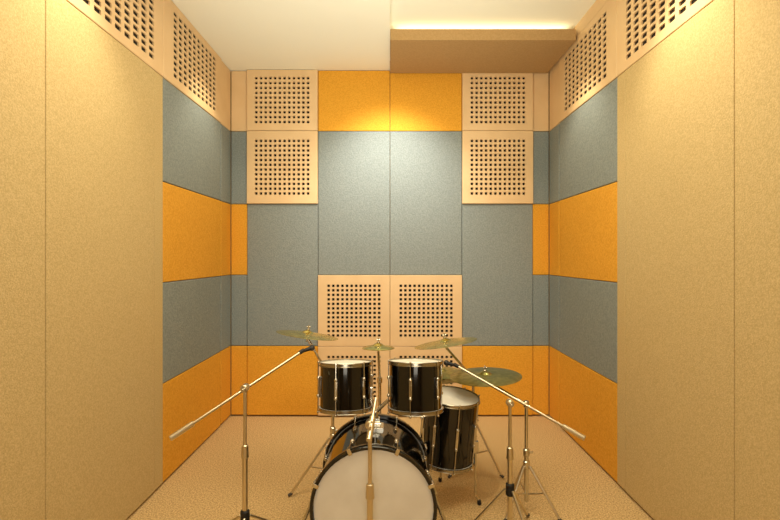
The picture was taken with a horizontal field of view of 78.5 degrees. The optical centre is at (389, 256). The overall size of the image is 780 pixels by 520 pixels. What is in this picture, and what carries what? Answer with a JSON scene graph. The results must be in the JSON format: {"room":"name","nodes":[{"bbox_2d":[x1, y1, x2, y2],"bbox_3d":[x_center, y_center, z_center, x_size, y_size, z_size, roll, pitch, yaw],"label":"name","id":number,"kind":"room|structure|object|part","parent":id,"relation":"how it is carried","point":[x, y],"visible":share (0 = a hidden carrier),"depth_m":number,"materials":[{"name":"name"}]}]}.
{"room":"studio","nodes":[
{"label":"studio","id":0,"kind":"room"},
{"bbox_2d":[172,0,595,70],"bbox_3d":[0.000,-1.690,1.369,2.936,0.241,5.538,0,0,0],"label":"ceiling","id":1,"kind":"structure","parent":0,"point":[320,35],"depth_m":3.28,"materials":[{"name":"paint"}]},
{"bbox_2d":[390,29,575,72],"bbox_3d":[0.658,-1.597,3.678,1.313,0.126,0.608,0,0,0],"label":"ceiling panel","id":2,"kind":"object","parent":1,"relation":"attached to","point":[411,50],"visible":1,"depth_m":3.53,"materials":[{"name":"wood"}]},
{"bbox_2d":[126,415,653,519],"bbox_3d":[0.000,1.390,1.369,2.936,0.100,5.538,0,0,0],"label":"floor","id":3,"kind":"structure","parent":0,"point":[207,485],"depth_m":2.89,"materials":[{"name":"carpet"}]},
{"bbox_2d":[169,345,314,519],"bbox_3d":[-0.693,0.890,2.210,0.433,0.896,0.613,0,0,23],"label":"microphone stand","id":4,"kind":"object","parent":3,"relation":"on","point":[245,514],"visible":1,"depth_m":2.14,"materials":[{"name":"metal"}]},
{"bbox_3d":[-0.675,0.611,2.170,0.608,0.292,0.013,0,0,-39],"label":"boom arm","id":5,"kind":"part","parent":4,"relation":"part of","materials":[{"name":"metal"}]},
{"bbox_3d":[-0.546,1.249,2.240,0.246,0.168,0.014,0,0,-40],"label":"leg","id":6,"kind":"part","parent":4,"relation":"part of","materials":[{"name":"metal"}]},
{"bbox_2d":[276,325,337,495],"bbox_3d":[-0.416,0.865,2.721,0.447,0.946,0.451,0,0,-20],"label":"cymbal stand","id":7,"kind":"object","parent":3,"relation":"on","point":[306,334],"visible":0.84,"depth_m":2.71,"materials":[{"name":"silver metal"}]},
{"bbox_3d":[-0.452,1.184,2.705,0.229,0.294,0.014,0,0,-20],"label":"leg","id":8,"kind":"part","parent":7,"relation":"part of","materials":[{"name":"metal"}]},
{"bbox_3d":[-0.398,0.601,2.750,0.166,0.268,0.030,0,0,0],"label":"boom arm","id":9,"kind":"part","parent":7,"relation":"part of","materials":[{"name":"silver metal"}]},
{"bbox_2d":[365,397,377,519],"bbox_3d":[-0.078,0.954,1.808,0.378,0.769,0.330,0,0,0],"label":"microphone stand","id":10,"kind":"object","parent":3,"relation":"on","point":[370,422],"visible":1,"depth_m":1.85,"materials":[{"name":"metal"}]},
{"bbox_3d":[-0.068,0.632,1.870,0.013,0.125,0.148,0,0,9],"label":"boom arm","id":11,"kind":"part","parent":10,"relation":"part of","materials":[{"name":"metal"}]},
{"bbox_2d":[302,399,445,519],"bbox_3d":[-0.070,1.010,2.220,0.796,0.658,0.430,0,0,0],"label":"bass drum","id":12,"kind":"object","parent":3,"relation":"on","point":[404,487],"visible":0.96,"depth_m":2.02,"materials":[{"name":"black paint"}]},
{"bbox_2d":[317,358,373,416],"bbox_3d":[-0.217,0.630,2.333,0.274,0.274,0.296,0,0,0],"label":"tom drum","id":13,"kind":"object","parent":12,"relation":"attached to","point":[345,386],"visible":1,"depth_m":2.23,"materials":[{"name":"black paint"}]},
{"bbox_3d":[-0.346,0.627,2.297,0.010,0.243,0.039,0,0,-4],"label":"tension rod","id":14,"kind":"part","parent":13,"relation":"part of","materials":[{"name":"silver metal"}]},
{"bbox_3d":[-0.251,0.614,2.204,0.009,0.243,0.039,0,0,-4],"label":"tension rod","id":15,"kind":"part","parent":13,"relation":"part of","materials":[{"name":"silver metal"}]},
{"bbox_3d":[-0.121,0.618,2.240,0.010,0.243,0.039,0,0,-4],"label":"tension rod","id":16,"kind":"part","parent":13,"relation":"part of","materials":[{"name":"silver metal"}]},
{"bbox_2d":[362,338,394,412],"bbox_3d":[-0.060,0.905,2.744,0.291,0.866,0.261,0,0,0],"label":"cymbal stand","id":17,"kind":"object","parent":12,"relation":"attached to","point":[378,346],"visible":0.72,"depth_m":2.77,"materials":[{"name":"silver metal"}]},
{"bbox_3d":[-0.060,0.642,2.780,0.030,0.185,0.030,0,0,0],"label":"boom arm","id":18,"kind":"part","parent":17,"relation":"part of","materials":[{"name":"silver metal"}]},
{"bbox_2d":[387,357,443,418],"bbox_3d":[0.125,0.630,2.333,0.280,0.286,0.307,0,0,0],"label":"tom drum","id":19,"kind":"object","parent":12,"relation":"attached to","point":[414,384],"visible":1,"depth_m":2.23,"materials":[{"name":"black paint"}]},
{"bbox_3d":[-0.007,0.624,2.293,0.009,0.253,0.040,0,0,3],"label":"tension rod","id":20,"kind":"part","parent":19,"relation":"part of","materials":[{"name":"silver metal"}]},
{"bbox_3d":[0.094,0.613,2.200,0.010,0.253,0.040,0,0,3],"label":"tension rod","id":21,"kind":"part","parent":19,"relation":"part of","materials":[{"name":"silver metal"}]},
{"bbox_3d":[0.226,0.619,2.240,0.010,0.253,0.041,0,0,3],"label":"tension rod","id":22,"kind":"part","parent":19,"relation":"part of","materials":[{"name":"silver metal"}]},
{"bbox_2d":[419,384,481,504],"bbox_3d":[0.333,1.042,2.665,0.348,0.598,0.370,0,0,9],"label":"tom drum","id":23,"kind":"object","parent":3,"relation":"on","point":[450,438],"depth_m":2.52,"materials":[{"name":"black paint"}]},
{"bbox_3d":[0.176,1.122,2.564,0.035,0.405,0.030,0,0,0],"label":"leg","id":24,"kind":"part","parent":23,"relation":"part of","materials":[{"name":"silver metal"}]},
{"bbox_3d":[0.232,0.950,2.520,0.010,0.378,0.047,0,0,-45],"label":"tension rod","id":25,"kind":"part","parent":23,"relation":"part of","materials":[{"name":"silver metal"}]},
{"bbox_3d":[0.350,0.960,2.491,0.010,0.378,0.047,0,0,-45],"label":"tension rod","id":26,"kind":"part","parent":23,"relation":"part of","materials":[{"name":"silver metal"}]},
{"bbox_3d":[0.454,0.963,2.554,0.010,0.378,0.047,0,0,-45],"label":"tension rod","id":27,"kind":"part","parent":23,"relation":"part of","materials":[{"name":"silver metal"}]},
{"bbox_3d":[0.469,1.122,2.590,0.036,0.405,0.028,0,0,0],"label":"leg","id":28,"kind":"part","parent":23,"relation":"part of","materials":[{"name":"silver metal"}]},
{"bbox_2d":[442,365,459,383],"bbox_3d":[0.312,1.015,3.100,0.336,0.646,0.326,0,0,0],"label":"cymbal","id":29,"kind":"object","parent":3,"relation":"on","point":[446,371],"visible":0.22,"depth_m":3.06,"materials":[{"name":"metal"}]},
{"bbox_2d":[415,333,503,477],"bbox_3d":[0.407,0.893,2.861,0.572,0.891,0.366,0,0,-38],"label":"cymbal stand","id":30,"kind":"object","parent":3,"relation":"on","point":[445,342],"visible":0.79,"depth_m":2.79,"materials":[{"name":"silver metal"}]},
{"bbox_3d":[0.429,0.648,2.891,0.284,0.254,0.029,0,0,-44],"label":"boom arm","id":31,"kind":"part","parent":30,"relation":"part of","materials":[{"name":"silver metal"}]},
{"bbox_3d":[0.607,1.184,2.930,0.171,0.293,0.014,0,0,30],"label":"leg","id":32,"kind":"part","parent":30,"relation":"part of","materials":[{"name":"metal"}]},
{"bbox_2d":[450,366,561,519],"bbox_3d":[0.575,0.975,2.590,0.399,0.726,0.597,0,0,-23],"label":"cymbal stand","id":33,"kind":"object","parent":3,"relation":"on","point":[497,377],"visible":0.83,"depth_m":2.54,"materials":[{"name":"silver metal"}]},
{"bbox_3d":[0.635,0.739,2.598,0.261,0.111,0.029,0,0,43],"label":"boom arm","id":34,"kind":"part","parent":33,"relation":"part of","materials":[{"name":"silver metal"}]},
{"bbox_3d":[0.643,1.214,2.456,0.169,0.234,0.014,0,0,-40],"label":"leg","id":35,"kind":"part","parent":33,"relation":"part of","materials":[{"name":"metal"}]},
{"bbox_3d":[0.703,1.214,2.619,0.014,0.234,0.169,0,0,-10],"label":"leg","id":36,"kind":"part","parent":33,"relation":"part of","materials":[{"name":"metal"}]},
{"bbox_3d":[0.797,1.214,2.456,0.169,0.234,0.014,0,0,40],"label":"leg","id":37,"kind":"part","parent":33,"relation":"part of","materials":[{"name":"metal"}]},
{"bbox_2d":[444,360,585,519],"bbox_3d":[0.593,0.943,2.355,0.710,0.791,0.330,0,0,40],"label":"microphone stand","id":38,"kind":"object","parent":3,"relation":"on","point":[511,494],"visible":1,"depth_m":2.29,"materials":[{"name":"metal"}]},
{"bbox_3d":[0.470,1.224,2.319,0.188,0.215,0.014,0,0,10],"label":"leg","id":39,"kind":"part","parent":38,"relation":"part of","materials":[{"name":"metal"}]},
{"bbox_3d":[0.613,0.694,2.325,0.633,0.256,0.013,0,0,34],"label":"boom arm","id":40,"kind":"part","parent":38,"relation":"part of","materials":[{"name":"metal"}]},
{"bbox_3d":[0.616,1.224,2.197,0.014,0.215,0.188,0,0,-20],"label":"leg","id":41,"kind":"part","parent":38,"relation":"part of","materials":[{"name":"metal"}]},
{"bbox_3d":[0.649,1.224,2.384,0.014,0.215,0.188,0,0,40],"label":"leg","id":42,"kind":"part","parent":38,"relation":"part of","materials":[{"name":"metal"}]},
{"bbox_2d":[230,130,549,414],"bbox_3d":[0.000,-0.210,4.088,2.936,3.100,0.100,0,0,0],"label":"wall","id":43,"kind":"structure","parent":0,"point":[230,130],"depth_m":4.04,"materials":[{"name":"paint"}]},
{"bbox_2d":[231,275,246,345],"bbox_3d":[-1.268,0.449,4.023,0.135,0.593,0.024,0,0,0],"label":"acoustic panel","id":44,"kind":"object","parent":43,"relation":"attached to","point":[238,282],"visible":1,"depth_m":4.01,"materials":[{"name":"grey fabric"}]},
{"bbox_2d":[231,204,246,274],"bbox_3d":[-1.268,-0.147,4.023,0.135,0.593,0.024,0,0,0],"label":"acoustic panel","id":45,"kind":"object","parent":43,"relation":"attached to","point":[238,211],"visible":1,"depth_m":4.01,"materials":[{"name":"orange fabric"}]},
{"bbox_2d":[231,132,246,203],"bbox_3d":[-1.268,-0.751,4.023,0.135,0.609,0.024,0,0,0],"label":"acoustic panel","id":46,"kind":"object","parent":43,"relation":"attached to","point":[238,139],"visible":0.83,"depth_m":4.01,"materials":[{"name":"grey fabric"}]},
{"bbox_2d":[231,71,246,131],"bbox_3d":[-1.268,-1.312,4.023,0.135,0.507,0.024,0,0,0],"label":"acoustic panel","id":47,"kind":"object","parent":43,"relation":"attached to","point":[238,78],"visible":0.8,"depth_m":4.01,"materials":[{"name":"brown wood"}]},
{"bbox_2d":[231,346,247,414],"bbox_3d":[-1.268,1.038,4.023,0.135,0.578,0.024,0,0,0],"label":"acoustic panel","id":48,"kind":"object","parent":43,"relation":"attached to","point":[238,353],"visible":0.96,"depth_m":4.01,"materials":[{"name":"orange fabric"}]},
{"bbox_2d":[247,346,317,414],"bbox_3d":[-0.901,1.038,4.019,0.592,0.578,0.033,0,0,0],"label":"acoustic panel","id":49,"kind":"object","parent":43,"relation":"attached to","point":[291,389],"visible":0.86,"depth_m":4.00,"materials":[{"name":"orange fabric"}]},
{"bbox_2d":[247,204,317,345],"bbox_3d":[-0.901,0.151,4.019,0.592,1.189,0.033,0,0,0],"label":"acoustic panel","id":50,"kind":"object","parent":43,"relation":"attached to","point":[282,239],"visible":0.94,"depth_m":4.00,"materials":[{"name":"grey fabric"}]},
{"bbox_2d":[247,131,317,203],"bbox_3d":[-0.901,-0.751,4.010,0.592,0.609,0.050,0,0,0],"label":"perforated panel","id":51,"kind":"object","parent":43,"relation":"attached to","point":[282,166],"visible":1,"depth_m":3.98,"materials":[{"name":"brown wood"}]},
{"bbox_2d":[247,70,317,130],"bbox_3d":[-0.901,-1.312,4.010,0.592,0.507,0.050,0,0,0],"label":"perforated panel","id":52,"kind":"object","parent":43,"relation":"attached to","point":[277,100],"visible":1,"depth_m":3.98,"materials":[{"name":"brown wood"}]},
{"bbox_2d":[318,346,389,415],"bbox_3d":[-0.302,1.038,4.010,0.601,0.578,0.050,0,0,0],"label":"perforated panel","id":53,"kind":"object","parent":43,"relation":"attached to","point":[325,352],"visible":0.23,"depth_m":3.98,"materials":[{"name":"brown wood"}]},
{"bbox_2d":[318,275,389,345],"bbox_3d":[-0.302,0.449,4.010,0.601,0.593,0.050,0,0,0],"label":"perforated panel","id":54,"kind":"object","parent":43,"relation":"attached to","point":[354,310],"visible":1,"depth_m":3.98,"materials":[{"name":"brown wood"}]},
{"bbox_2d":[318,131,389,274],"bbox_3d":[-0.302,-0.453,4.019,0.601,1.205,0.033,0,0,0],"label":"acoustic panel","id":55,"kind":"object","parent":43,"relation":"attached to","point":[354,166],"visible":1,"depth_m":4.00,"materials":[{"name":"grey fabric"}]},
{"bbox_2d":[318,71,389,130],"bbox_3d":[-0.302,-1.312,4.019,0.601,0.507,0.033,0,0,0],"label":"acoustic panel","id":56,"kind":"object","parent":43,"relation":"attached to","point":[347,100],"visible":1,"depth_m":4.00,"materials":[{"name":"orange fabric"}]},
{"bbox_2d":[390,346,461,415],"bbox_3d":[0.302,1.038,4.010,0.601,0.578,0.050,0,0,0],"label":"perforated panel","id":57,"kind":"object","parent":43,"relation":"attached to","point":[399,351],"visible":0.09,"depth_m":3.98,"materials":[{"name":"brown wood"}]},
{"bbox_2d":[390,275,461,345],"bbox_3d":[0.302,0.449,4.010,0.601,0.593,0.050,0,0,0],"label":"perforated panel","id":58,"kind":"object","parent":43,"relation":"attached to","point":[423,308],"visible":1,"depth_m":3.98,"materials":[{"name":"brown wood"}]},
{"bbox_2d":[390,131,461,274],"bbox_3d":[0.302,-0.453,4.019,0.601,1.205,0.033,0,0,0],"label":"acoustic panel","id":59,"kind":"object","parent":43,"relation":"attached to","point":[426,166],"visible":1,"depth_m":4.00,"materials":[{"name":"grey fabric"}]},
{"bbox_2d":[390,73,461,130],"bbox_3d":[0.302,-1.312,4.019,0.601,0.507,0.033,0,0,0],"label":"acoustic panel","id":60,"kind":"object","parent":43,"relation":"attached to","point":[418,101],"visible":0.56,"depth_m":4.00,"materials":[{"name":"orange fabric"}]},
{"bbox_2d":[462,346,532,414],"bbox_3d":[0.901,1.038,4.019,0.592,0.578,0.033,0,0,0],"label":"acoustic panel","id":61,"kind":"object","parent":43,"relation":"attached to","point":[519,359],"visible":0.68,"depth_m":4.00,"materials":[{"name":"orange fabric"}]},
{"bbox_2d":[462,204,532,345],"bbox_3d":[0.901,0.151,4.019,0.592,1.189,0.033,0,0,0],"label":"acoustic panel","id":62,"kind":"object","parent":43,"relation":"attached to","point":[497,239],"visible":0.93,"depth_m":4.00,"materials":[{"name":"grey fabric"}]},
{"bbox_2d":[462,131,532,203],"bbox_3d":[0.901,-0.751,4.010,0.592,0.609,0.050,0,0,0],"label":"perforated panel","id":63,"kind":"object","parent":43,"relation":"attached to","point":[497,166],"visible":1,"depth_m":3.98,"materials":[{"name":"brown wood"}]},
{"bbox_2d":[462,73,532,130],"bbox_3d":[0.901,-1.312,4.010,0.592,0.507,0.050,0,0,0],"label":"perforated panel","id":64,"kind":"object","parent":43,"relation":"attached to","point":[490,101],"visible":1,"depth_m":3.98,"materials":[{"name":"brown wood"}]},
{"bbox_2d":[532,346,548,414],"bbox_3d":[1.268,1.038,4.023,0.135,0.578,0.024,0,0,0],"label":"acoustic panel","id":65,"kind":"object","parent":43,"relation":"attached to","point":[540,353],"visible":0.95,"depth_m":4.01,"materials":[{"name":"orange fabric"}]},
{"bbox_2d":[533,275,548,345],"bbox_3d":[1.268,0.449,4.023,0.135,0.593,0.024,0,0,0],"label":"acoustic panel","id":66,"kind":"object","parent":43,"relation":"attached to","point":[540,282],"visible":1,"depth_m":4.01,"materials":[{"name":"grey fabric"}]},
{"bbox_2d":[533,204,548,274],"bbox_3d":[1.268,-0.147,4.023,0.135,0.593,0.024,0,0,0],"label":"acoustic panel","id":67,"kind":"object","parent":43,"relation":"attached to","point":[540,211],"visible":1,"depth_m":4.01,"materials":[{"name":"orange fabric"}]},
{"bbox_2d":[533,132,548,203],"bbox_3d":[1.268,-0.751,4.023,0.135,0.609,0.024,0,0,0],"label":"acoustic panel","id":68,"kind":"object","parent":43,"relation":"attached to","point":[540,139],"visible":0.83,"depth_m":4.01,"materials":[{"name":"grey fabric"}]},
{"bbox_2d":[533,72,548,131],"bbox_3d":[1.268,-1.312,4.023,0.135,0.507,0.024,0,0,0],"label":"acoustic panel","id":69,"kind":"object","parent":43,"relation":"attached to","point":[540,80],"visible":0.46,"depth_m":4.01,"materials":[{"name":"brown wood"}]},
{"bbox_3d":[1.418,-0.210,1.369,0.100,3.100,5.338,0,0,0],"label":"wall","id":70,"kind":"structure","parent":0,"visible":0},
{"bbox_2d":[549,346,559,422],"bbox_3d":[1.352,1.038,3.895,0.026,0.578,0.226,0,0,0],"label":"acoustic panel","id":71,"kind":"object","parent":70,"relation":"attached to","point":[554,354],"visible":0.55,"depth_m":3.88,"materials":[{"name":"orange fabric"}]},
{"bbox_2d":[549,275,559,350],"bbox_3d":[1.352,0.449,3.895,0.026,0.593,0.226,0,0,0],"label":"acoustic panel","id":72,"kind":"object","parent":70,"relation":"attached to","point":[554,281],"visible":0.76,"depth_m":3.88,"materials":[{"name":"grey fabric"}]},
{"bbox_2d":[549,201,559,275],"bbox_3d":[1.352,-0.147,3.895,0.026,0.593,0.226,0,0,0],"label":"acoustic panel","id":73,"kind":"object","parent":70,"relation":"attached to","point":[554,208],"visible":0.76,"depth_m":3.88,"materials":[{"name":"orange fabric"}]},
{"bbox_2d":[549,62,559,130],"bbox_3d":[1.352,-1.312,3.895,0.026,0.507,0.226,0,0,0],"label":"acoustic panel","id":74,"kind":"object","parent":70,"relation":"attached to","point":[553,73],"visible":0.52,"depth_m":3.90,"materials":[{"name":"brown wood"}]},
{"bbox_2d":[549,124,560,203],"bbox_3d":[1.352,-0.751,3.895,0.026,0.609,0.226,0,0,0],"label":"acoustic panel","id":75,"kind":"object","parent":70,"relation":"attached to","point":[554,134],"visible":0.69,"depth_m":3.88,"materials":[{"name":"grey fabric"}]},
{"bbox_2d":[558,0,616,122],"bbox_3d":[1.347,-1.312,3.287,0.035,0.507,0.964,0,0,0],"label":"perforated panel","id":76,"kind":"object","parent":70,"relation":"attached to","point":[589,65],"visible":1,"depth_m":3.18,"materials":[{"name":"brown wood"}]},
{"bbox_2d":[560,352,616,481],"bbox_3d":[1.350,1.038,3.280,0.030,0.578,0.952,0,0,0],"label":"acoustic panel","id":77,"kind":"object","parent":70,"relation":"attached to","point":[588,399],"visible":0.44,"depth_m":3.18,"materials":[{"name":"orange fabric"}]},
{"bbox_2d":[560,276,616,382],"bbox_3d":[1.350,0.449,3.280,0.030,0.593,0.952,0,0,0],"label":"acoustic panel","id":78,"kind":"object","parent":70,"relation":"attached to","point":[588,307],"visible":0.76,"depth_m":3.18,"materials":[{"name":"grey fabric"}]},
{"bbox_2d":[560,182,616,281],"bbox_3d":[1.350,-0.147,3.280,0.030,0.593,0.952,0,0,0],"label":"acoustic panel","id":79,"kind":"object","parent":70,"relation":"attached to","point":[588,220],"visible":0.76,"depth_m":3.18,"materials":[{"name":"orange fabric"}]},
{"bbox_2d":[560,78,616,199],"bbox_3d":[1.350,-0.751,3.280,0.030,0.609,0.952,0,0,0],"label":"acoustic panel","id":80,"kind":"object","parent":70,"relation":"attached to","point":[588,136],"visible":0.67,"depth_m":3.18,"materials":[{"name":"grey fabric"}]},
{"bbox_2d":[574,0,607,37],"bbox_3d":[1.351,-1.615,1.369,0.034,0.091,5.338,0,0,0],"label":"trim","id":81,"kind":"structure","parent":70,"relation":"attached to","point":[597,6],"depth_m":3.19,"materials":[{"name":"brown wood"}]},
{"bbox_2d":[617,71,625,490],"bbox_3d":[1.349,0.136,2.752,0.032,2.382,0.100,0,0,0],"label":"acoustic panel","id":82,"kind":"object","parent":70,"relation":"attached to","point":[621,80],"visible":0.71,"depth_m":2.75,"materials":[{"name":"beige fabric"}]},
{"bbox_2d":[617,0,713,76],"bbox_3d":[1.347,-1.312,2.212,0.035,0.507,1.180,0,0,0],"label":"perforated panel","id":83,"kind":"object","parent":70,"relation":"attached to","point":[642,25],"visible":1,"depth_m":2.49,"materials":[{"name":"brown wood"}]},
{"bbox_2d":[626,0,734,519],"bbox_3d":[1.348,0.136,2.272,0.034,2.382,0.852,0,0,0],"label":"acoustic panel","id":84,"kind":"object","parent":70,"relation":"attached to","point":[680,95],"visible":0.95,"depth_m":2.17,"materials":[{"name":"beige fabric"}]},
{"bbox_2d":[735,0,779,519],"bbox_3d":[1.348,0.136,1.373,0.034,2.382,0.942,0,0,0],"label":"acoustic panel","id":85,"kind":"object","parent":70,"relation":"attached to","point":[757,22],"visible":1,"depth_m":1.73,"materials":[{"name":"beige fabric"}]},
{"bbox_3d":[-1.418,-0.210,1.369,0.100,3.100,5.338,0,0,0],"label":"wall","id":86,"kind":"structure","parent":0,"visible":0},
{"bbox_2d":[0,0,44,519],"bbox_3d":[-1.348,0.136,1.373,0.034,2.382,0.942,0,0,0],"label":"acoustic panel","id":87,"kind":"object","parent":86,"relation":"attached to","point":[22,22],"visible":1,"depth_m":1.72,"materials":[{"name":"beige fabric"}]},
{"bbox_2d":[45,0,153,519],"bbox_3d":[-1.348,0.136,2.272,0.034,2.382,0.852,0,0,0],"label":"acoustic panel","id":88,"kind":"object","parent":86,"relation":"attached to","point":[99,95],"visible":0.95,"depth_m":2.17,"materials":[{"name":"beige fabric"}]},
{"bbox_2d":[66,0,162,76],"bbox_3d":[-1.347,-1.312,2.212,0.035,0.507,1.180,0,0,0],"label":"perforated panel","id":89,"kind":"object","parent":86,"relation":"attached to","point":[137,25],"visible":0.99,"depth_m":2.49,"materials":[{"name":"brown wood"}]},
{"bbox_2d":[154,71,162,490],"bbox_3d":[-1.349,0.136,2.752,0.032,2.382,0.100,0,0,0],"label":"acoustic panel","id":90,"kind":"object","parent":86,"relation":"attached to","point":[158,80],"visible":0.71,"depth_m":2.75,"materials":[{"name":"beige fabric"}]},
{"bbox_2d":[163,352,219,481],"bbox_3d":[-1.350,1.038,3.280,0.030,0.578,0.952,0,0,0],"label":"acoustic panel","id":91,"kind":"object","parent":86,"relation":"attached to","point":[194,392],"visible":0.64,"depth_m":3.18,"materials":[{"name":"orange fabric"}]},
{"bbox_2d":[163,276,219,382],"bbox_3d":[-1.350,0.449,3.280,0.030,0.593,0.952,0,0,0],"label":"acoustic panel","id":92,"kind":"object","parent":86,"relation":"attached to","point":[191,307],"visible":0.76,"depth_m":3.18,"materials":[{"name":"grey fabric"}]},
{"bbox_2d":[163,182,219,281],"bbox_3d":[-1.350,-0.147,3.280,0.030,0.593,0.952,0,0,0],"label":"acoustic panel","id":93,"kind":"object","parent":86,"relation":"attached to","point":[191,220],"visible":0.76,"depth_m":3.18,"materials":[{"name":"orange fabric"}]},
{"bbox_2d":[163,78,219,199],"bbox_3d":[-1.350,-0.751,3.280,0.030,0.609,0.952,0,0,0],"label":"acoustic panel","id":94,"kind":"object","parent":86,"relation":"attached to","point":[191,136],"visible":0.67,"depth_m":3.18,"materials":[{"name":"grey fabric"}]},
{"bbox_2d":[162,0,221,122],"bbox_3d":[-1.347,-1.312,3.287,0.035,0.507,0.964,0,0,0],"label":"perforated panel","id":95,"kind":"object","parent":86,"relation":"attached to","point":[191,65],"visible":0.99,"depth_m":3.19,"materials":[{"name":"brown wood"}]},
{"bbox_2d":[219,124,230,203],"bbox_3d":[-1.352,-0.751,3.895,0.026,0.609,0.226,0,0,0],"label":"acoustic panel","id":96,"kind":"object","parent":86,"relation":"attached to","point":[225,134],"visible":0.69,"depth_m":3.88,"materials":[{"name":"grey fabric"}]},
{"bbox_2d":[220,346,230,423],"bbox_3d":[-1.352,1.038,3.895,0.026,0.578,0.226,0,0,0],"label":"acoustic panel","id":97,"kind":"object","parent":86,"relation":"attached to","point":[225,354],"visible":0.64,"depth_m":3.88,"materials":[{"name":"orange fabric"}]},
{"bbox_2d":[220,275,230,350],"bbox_3d":[-1.352,0.449,3.895,0.026,0.593,0.226,0,0,0],"label":"acoustic panel","id":98,"kind":"object","parent":86,"relation":"attached to","point":[225,281],"visible":0.76,"depth_m":3.88,"materials":[{"name":"grey fabric"}]},
{"bbox_2d":[220,201,230,275],"bbox_3d":[-1.352,-0.147,3.895,0.026,0.593,0.226,0,0,0],"label":"acoustic panel","id":99,"kind":"object","parent":86,"relation":"attached to","point":[225,208],"visible":0.76,"depth_m":3.88,"materials":[{"name":"orange fabric"}]},
{"bbox_2d":[220,61,230,130],"bbox_3d":[-1.352,-1.312,3.895,0.026,0.507,0.226,0,0,0],"label":"acoustic panel","id":100,"kind":"object","parent":86,"relation":"attached to","point":[226,73],"visible":0.57,"depth_m":3.90,"materials":[{"name":"brown wood"}]}
]}

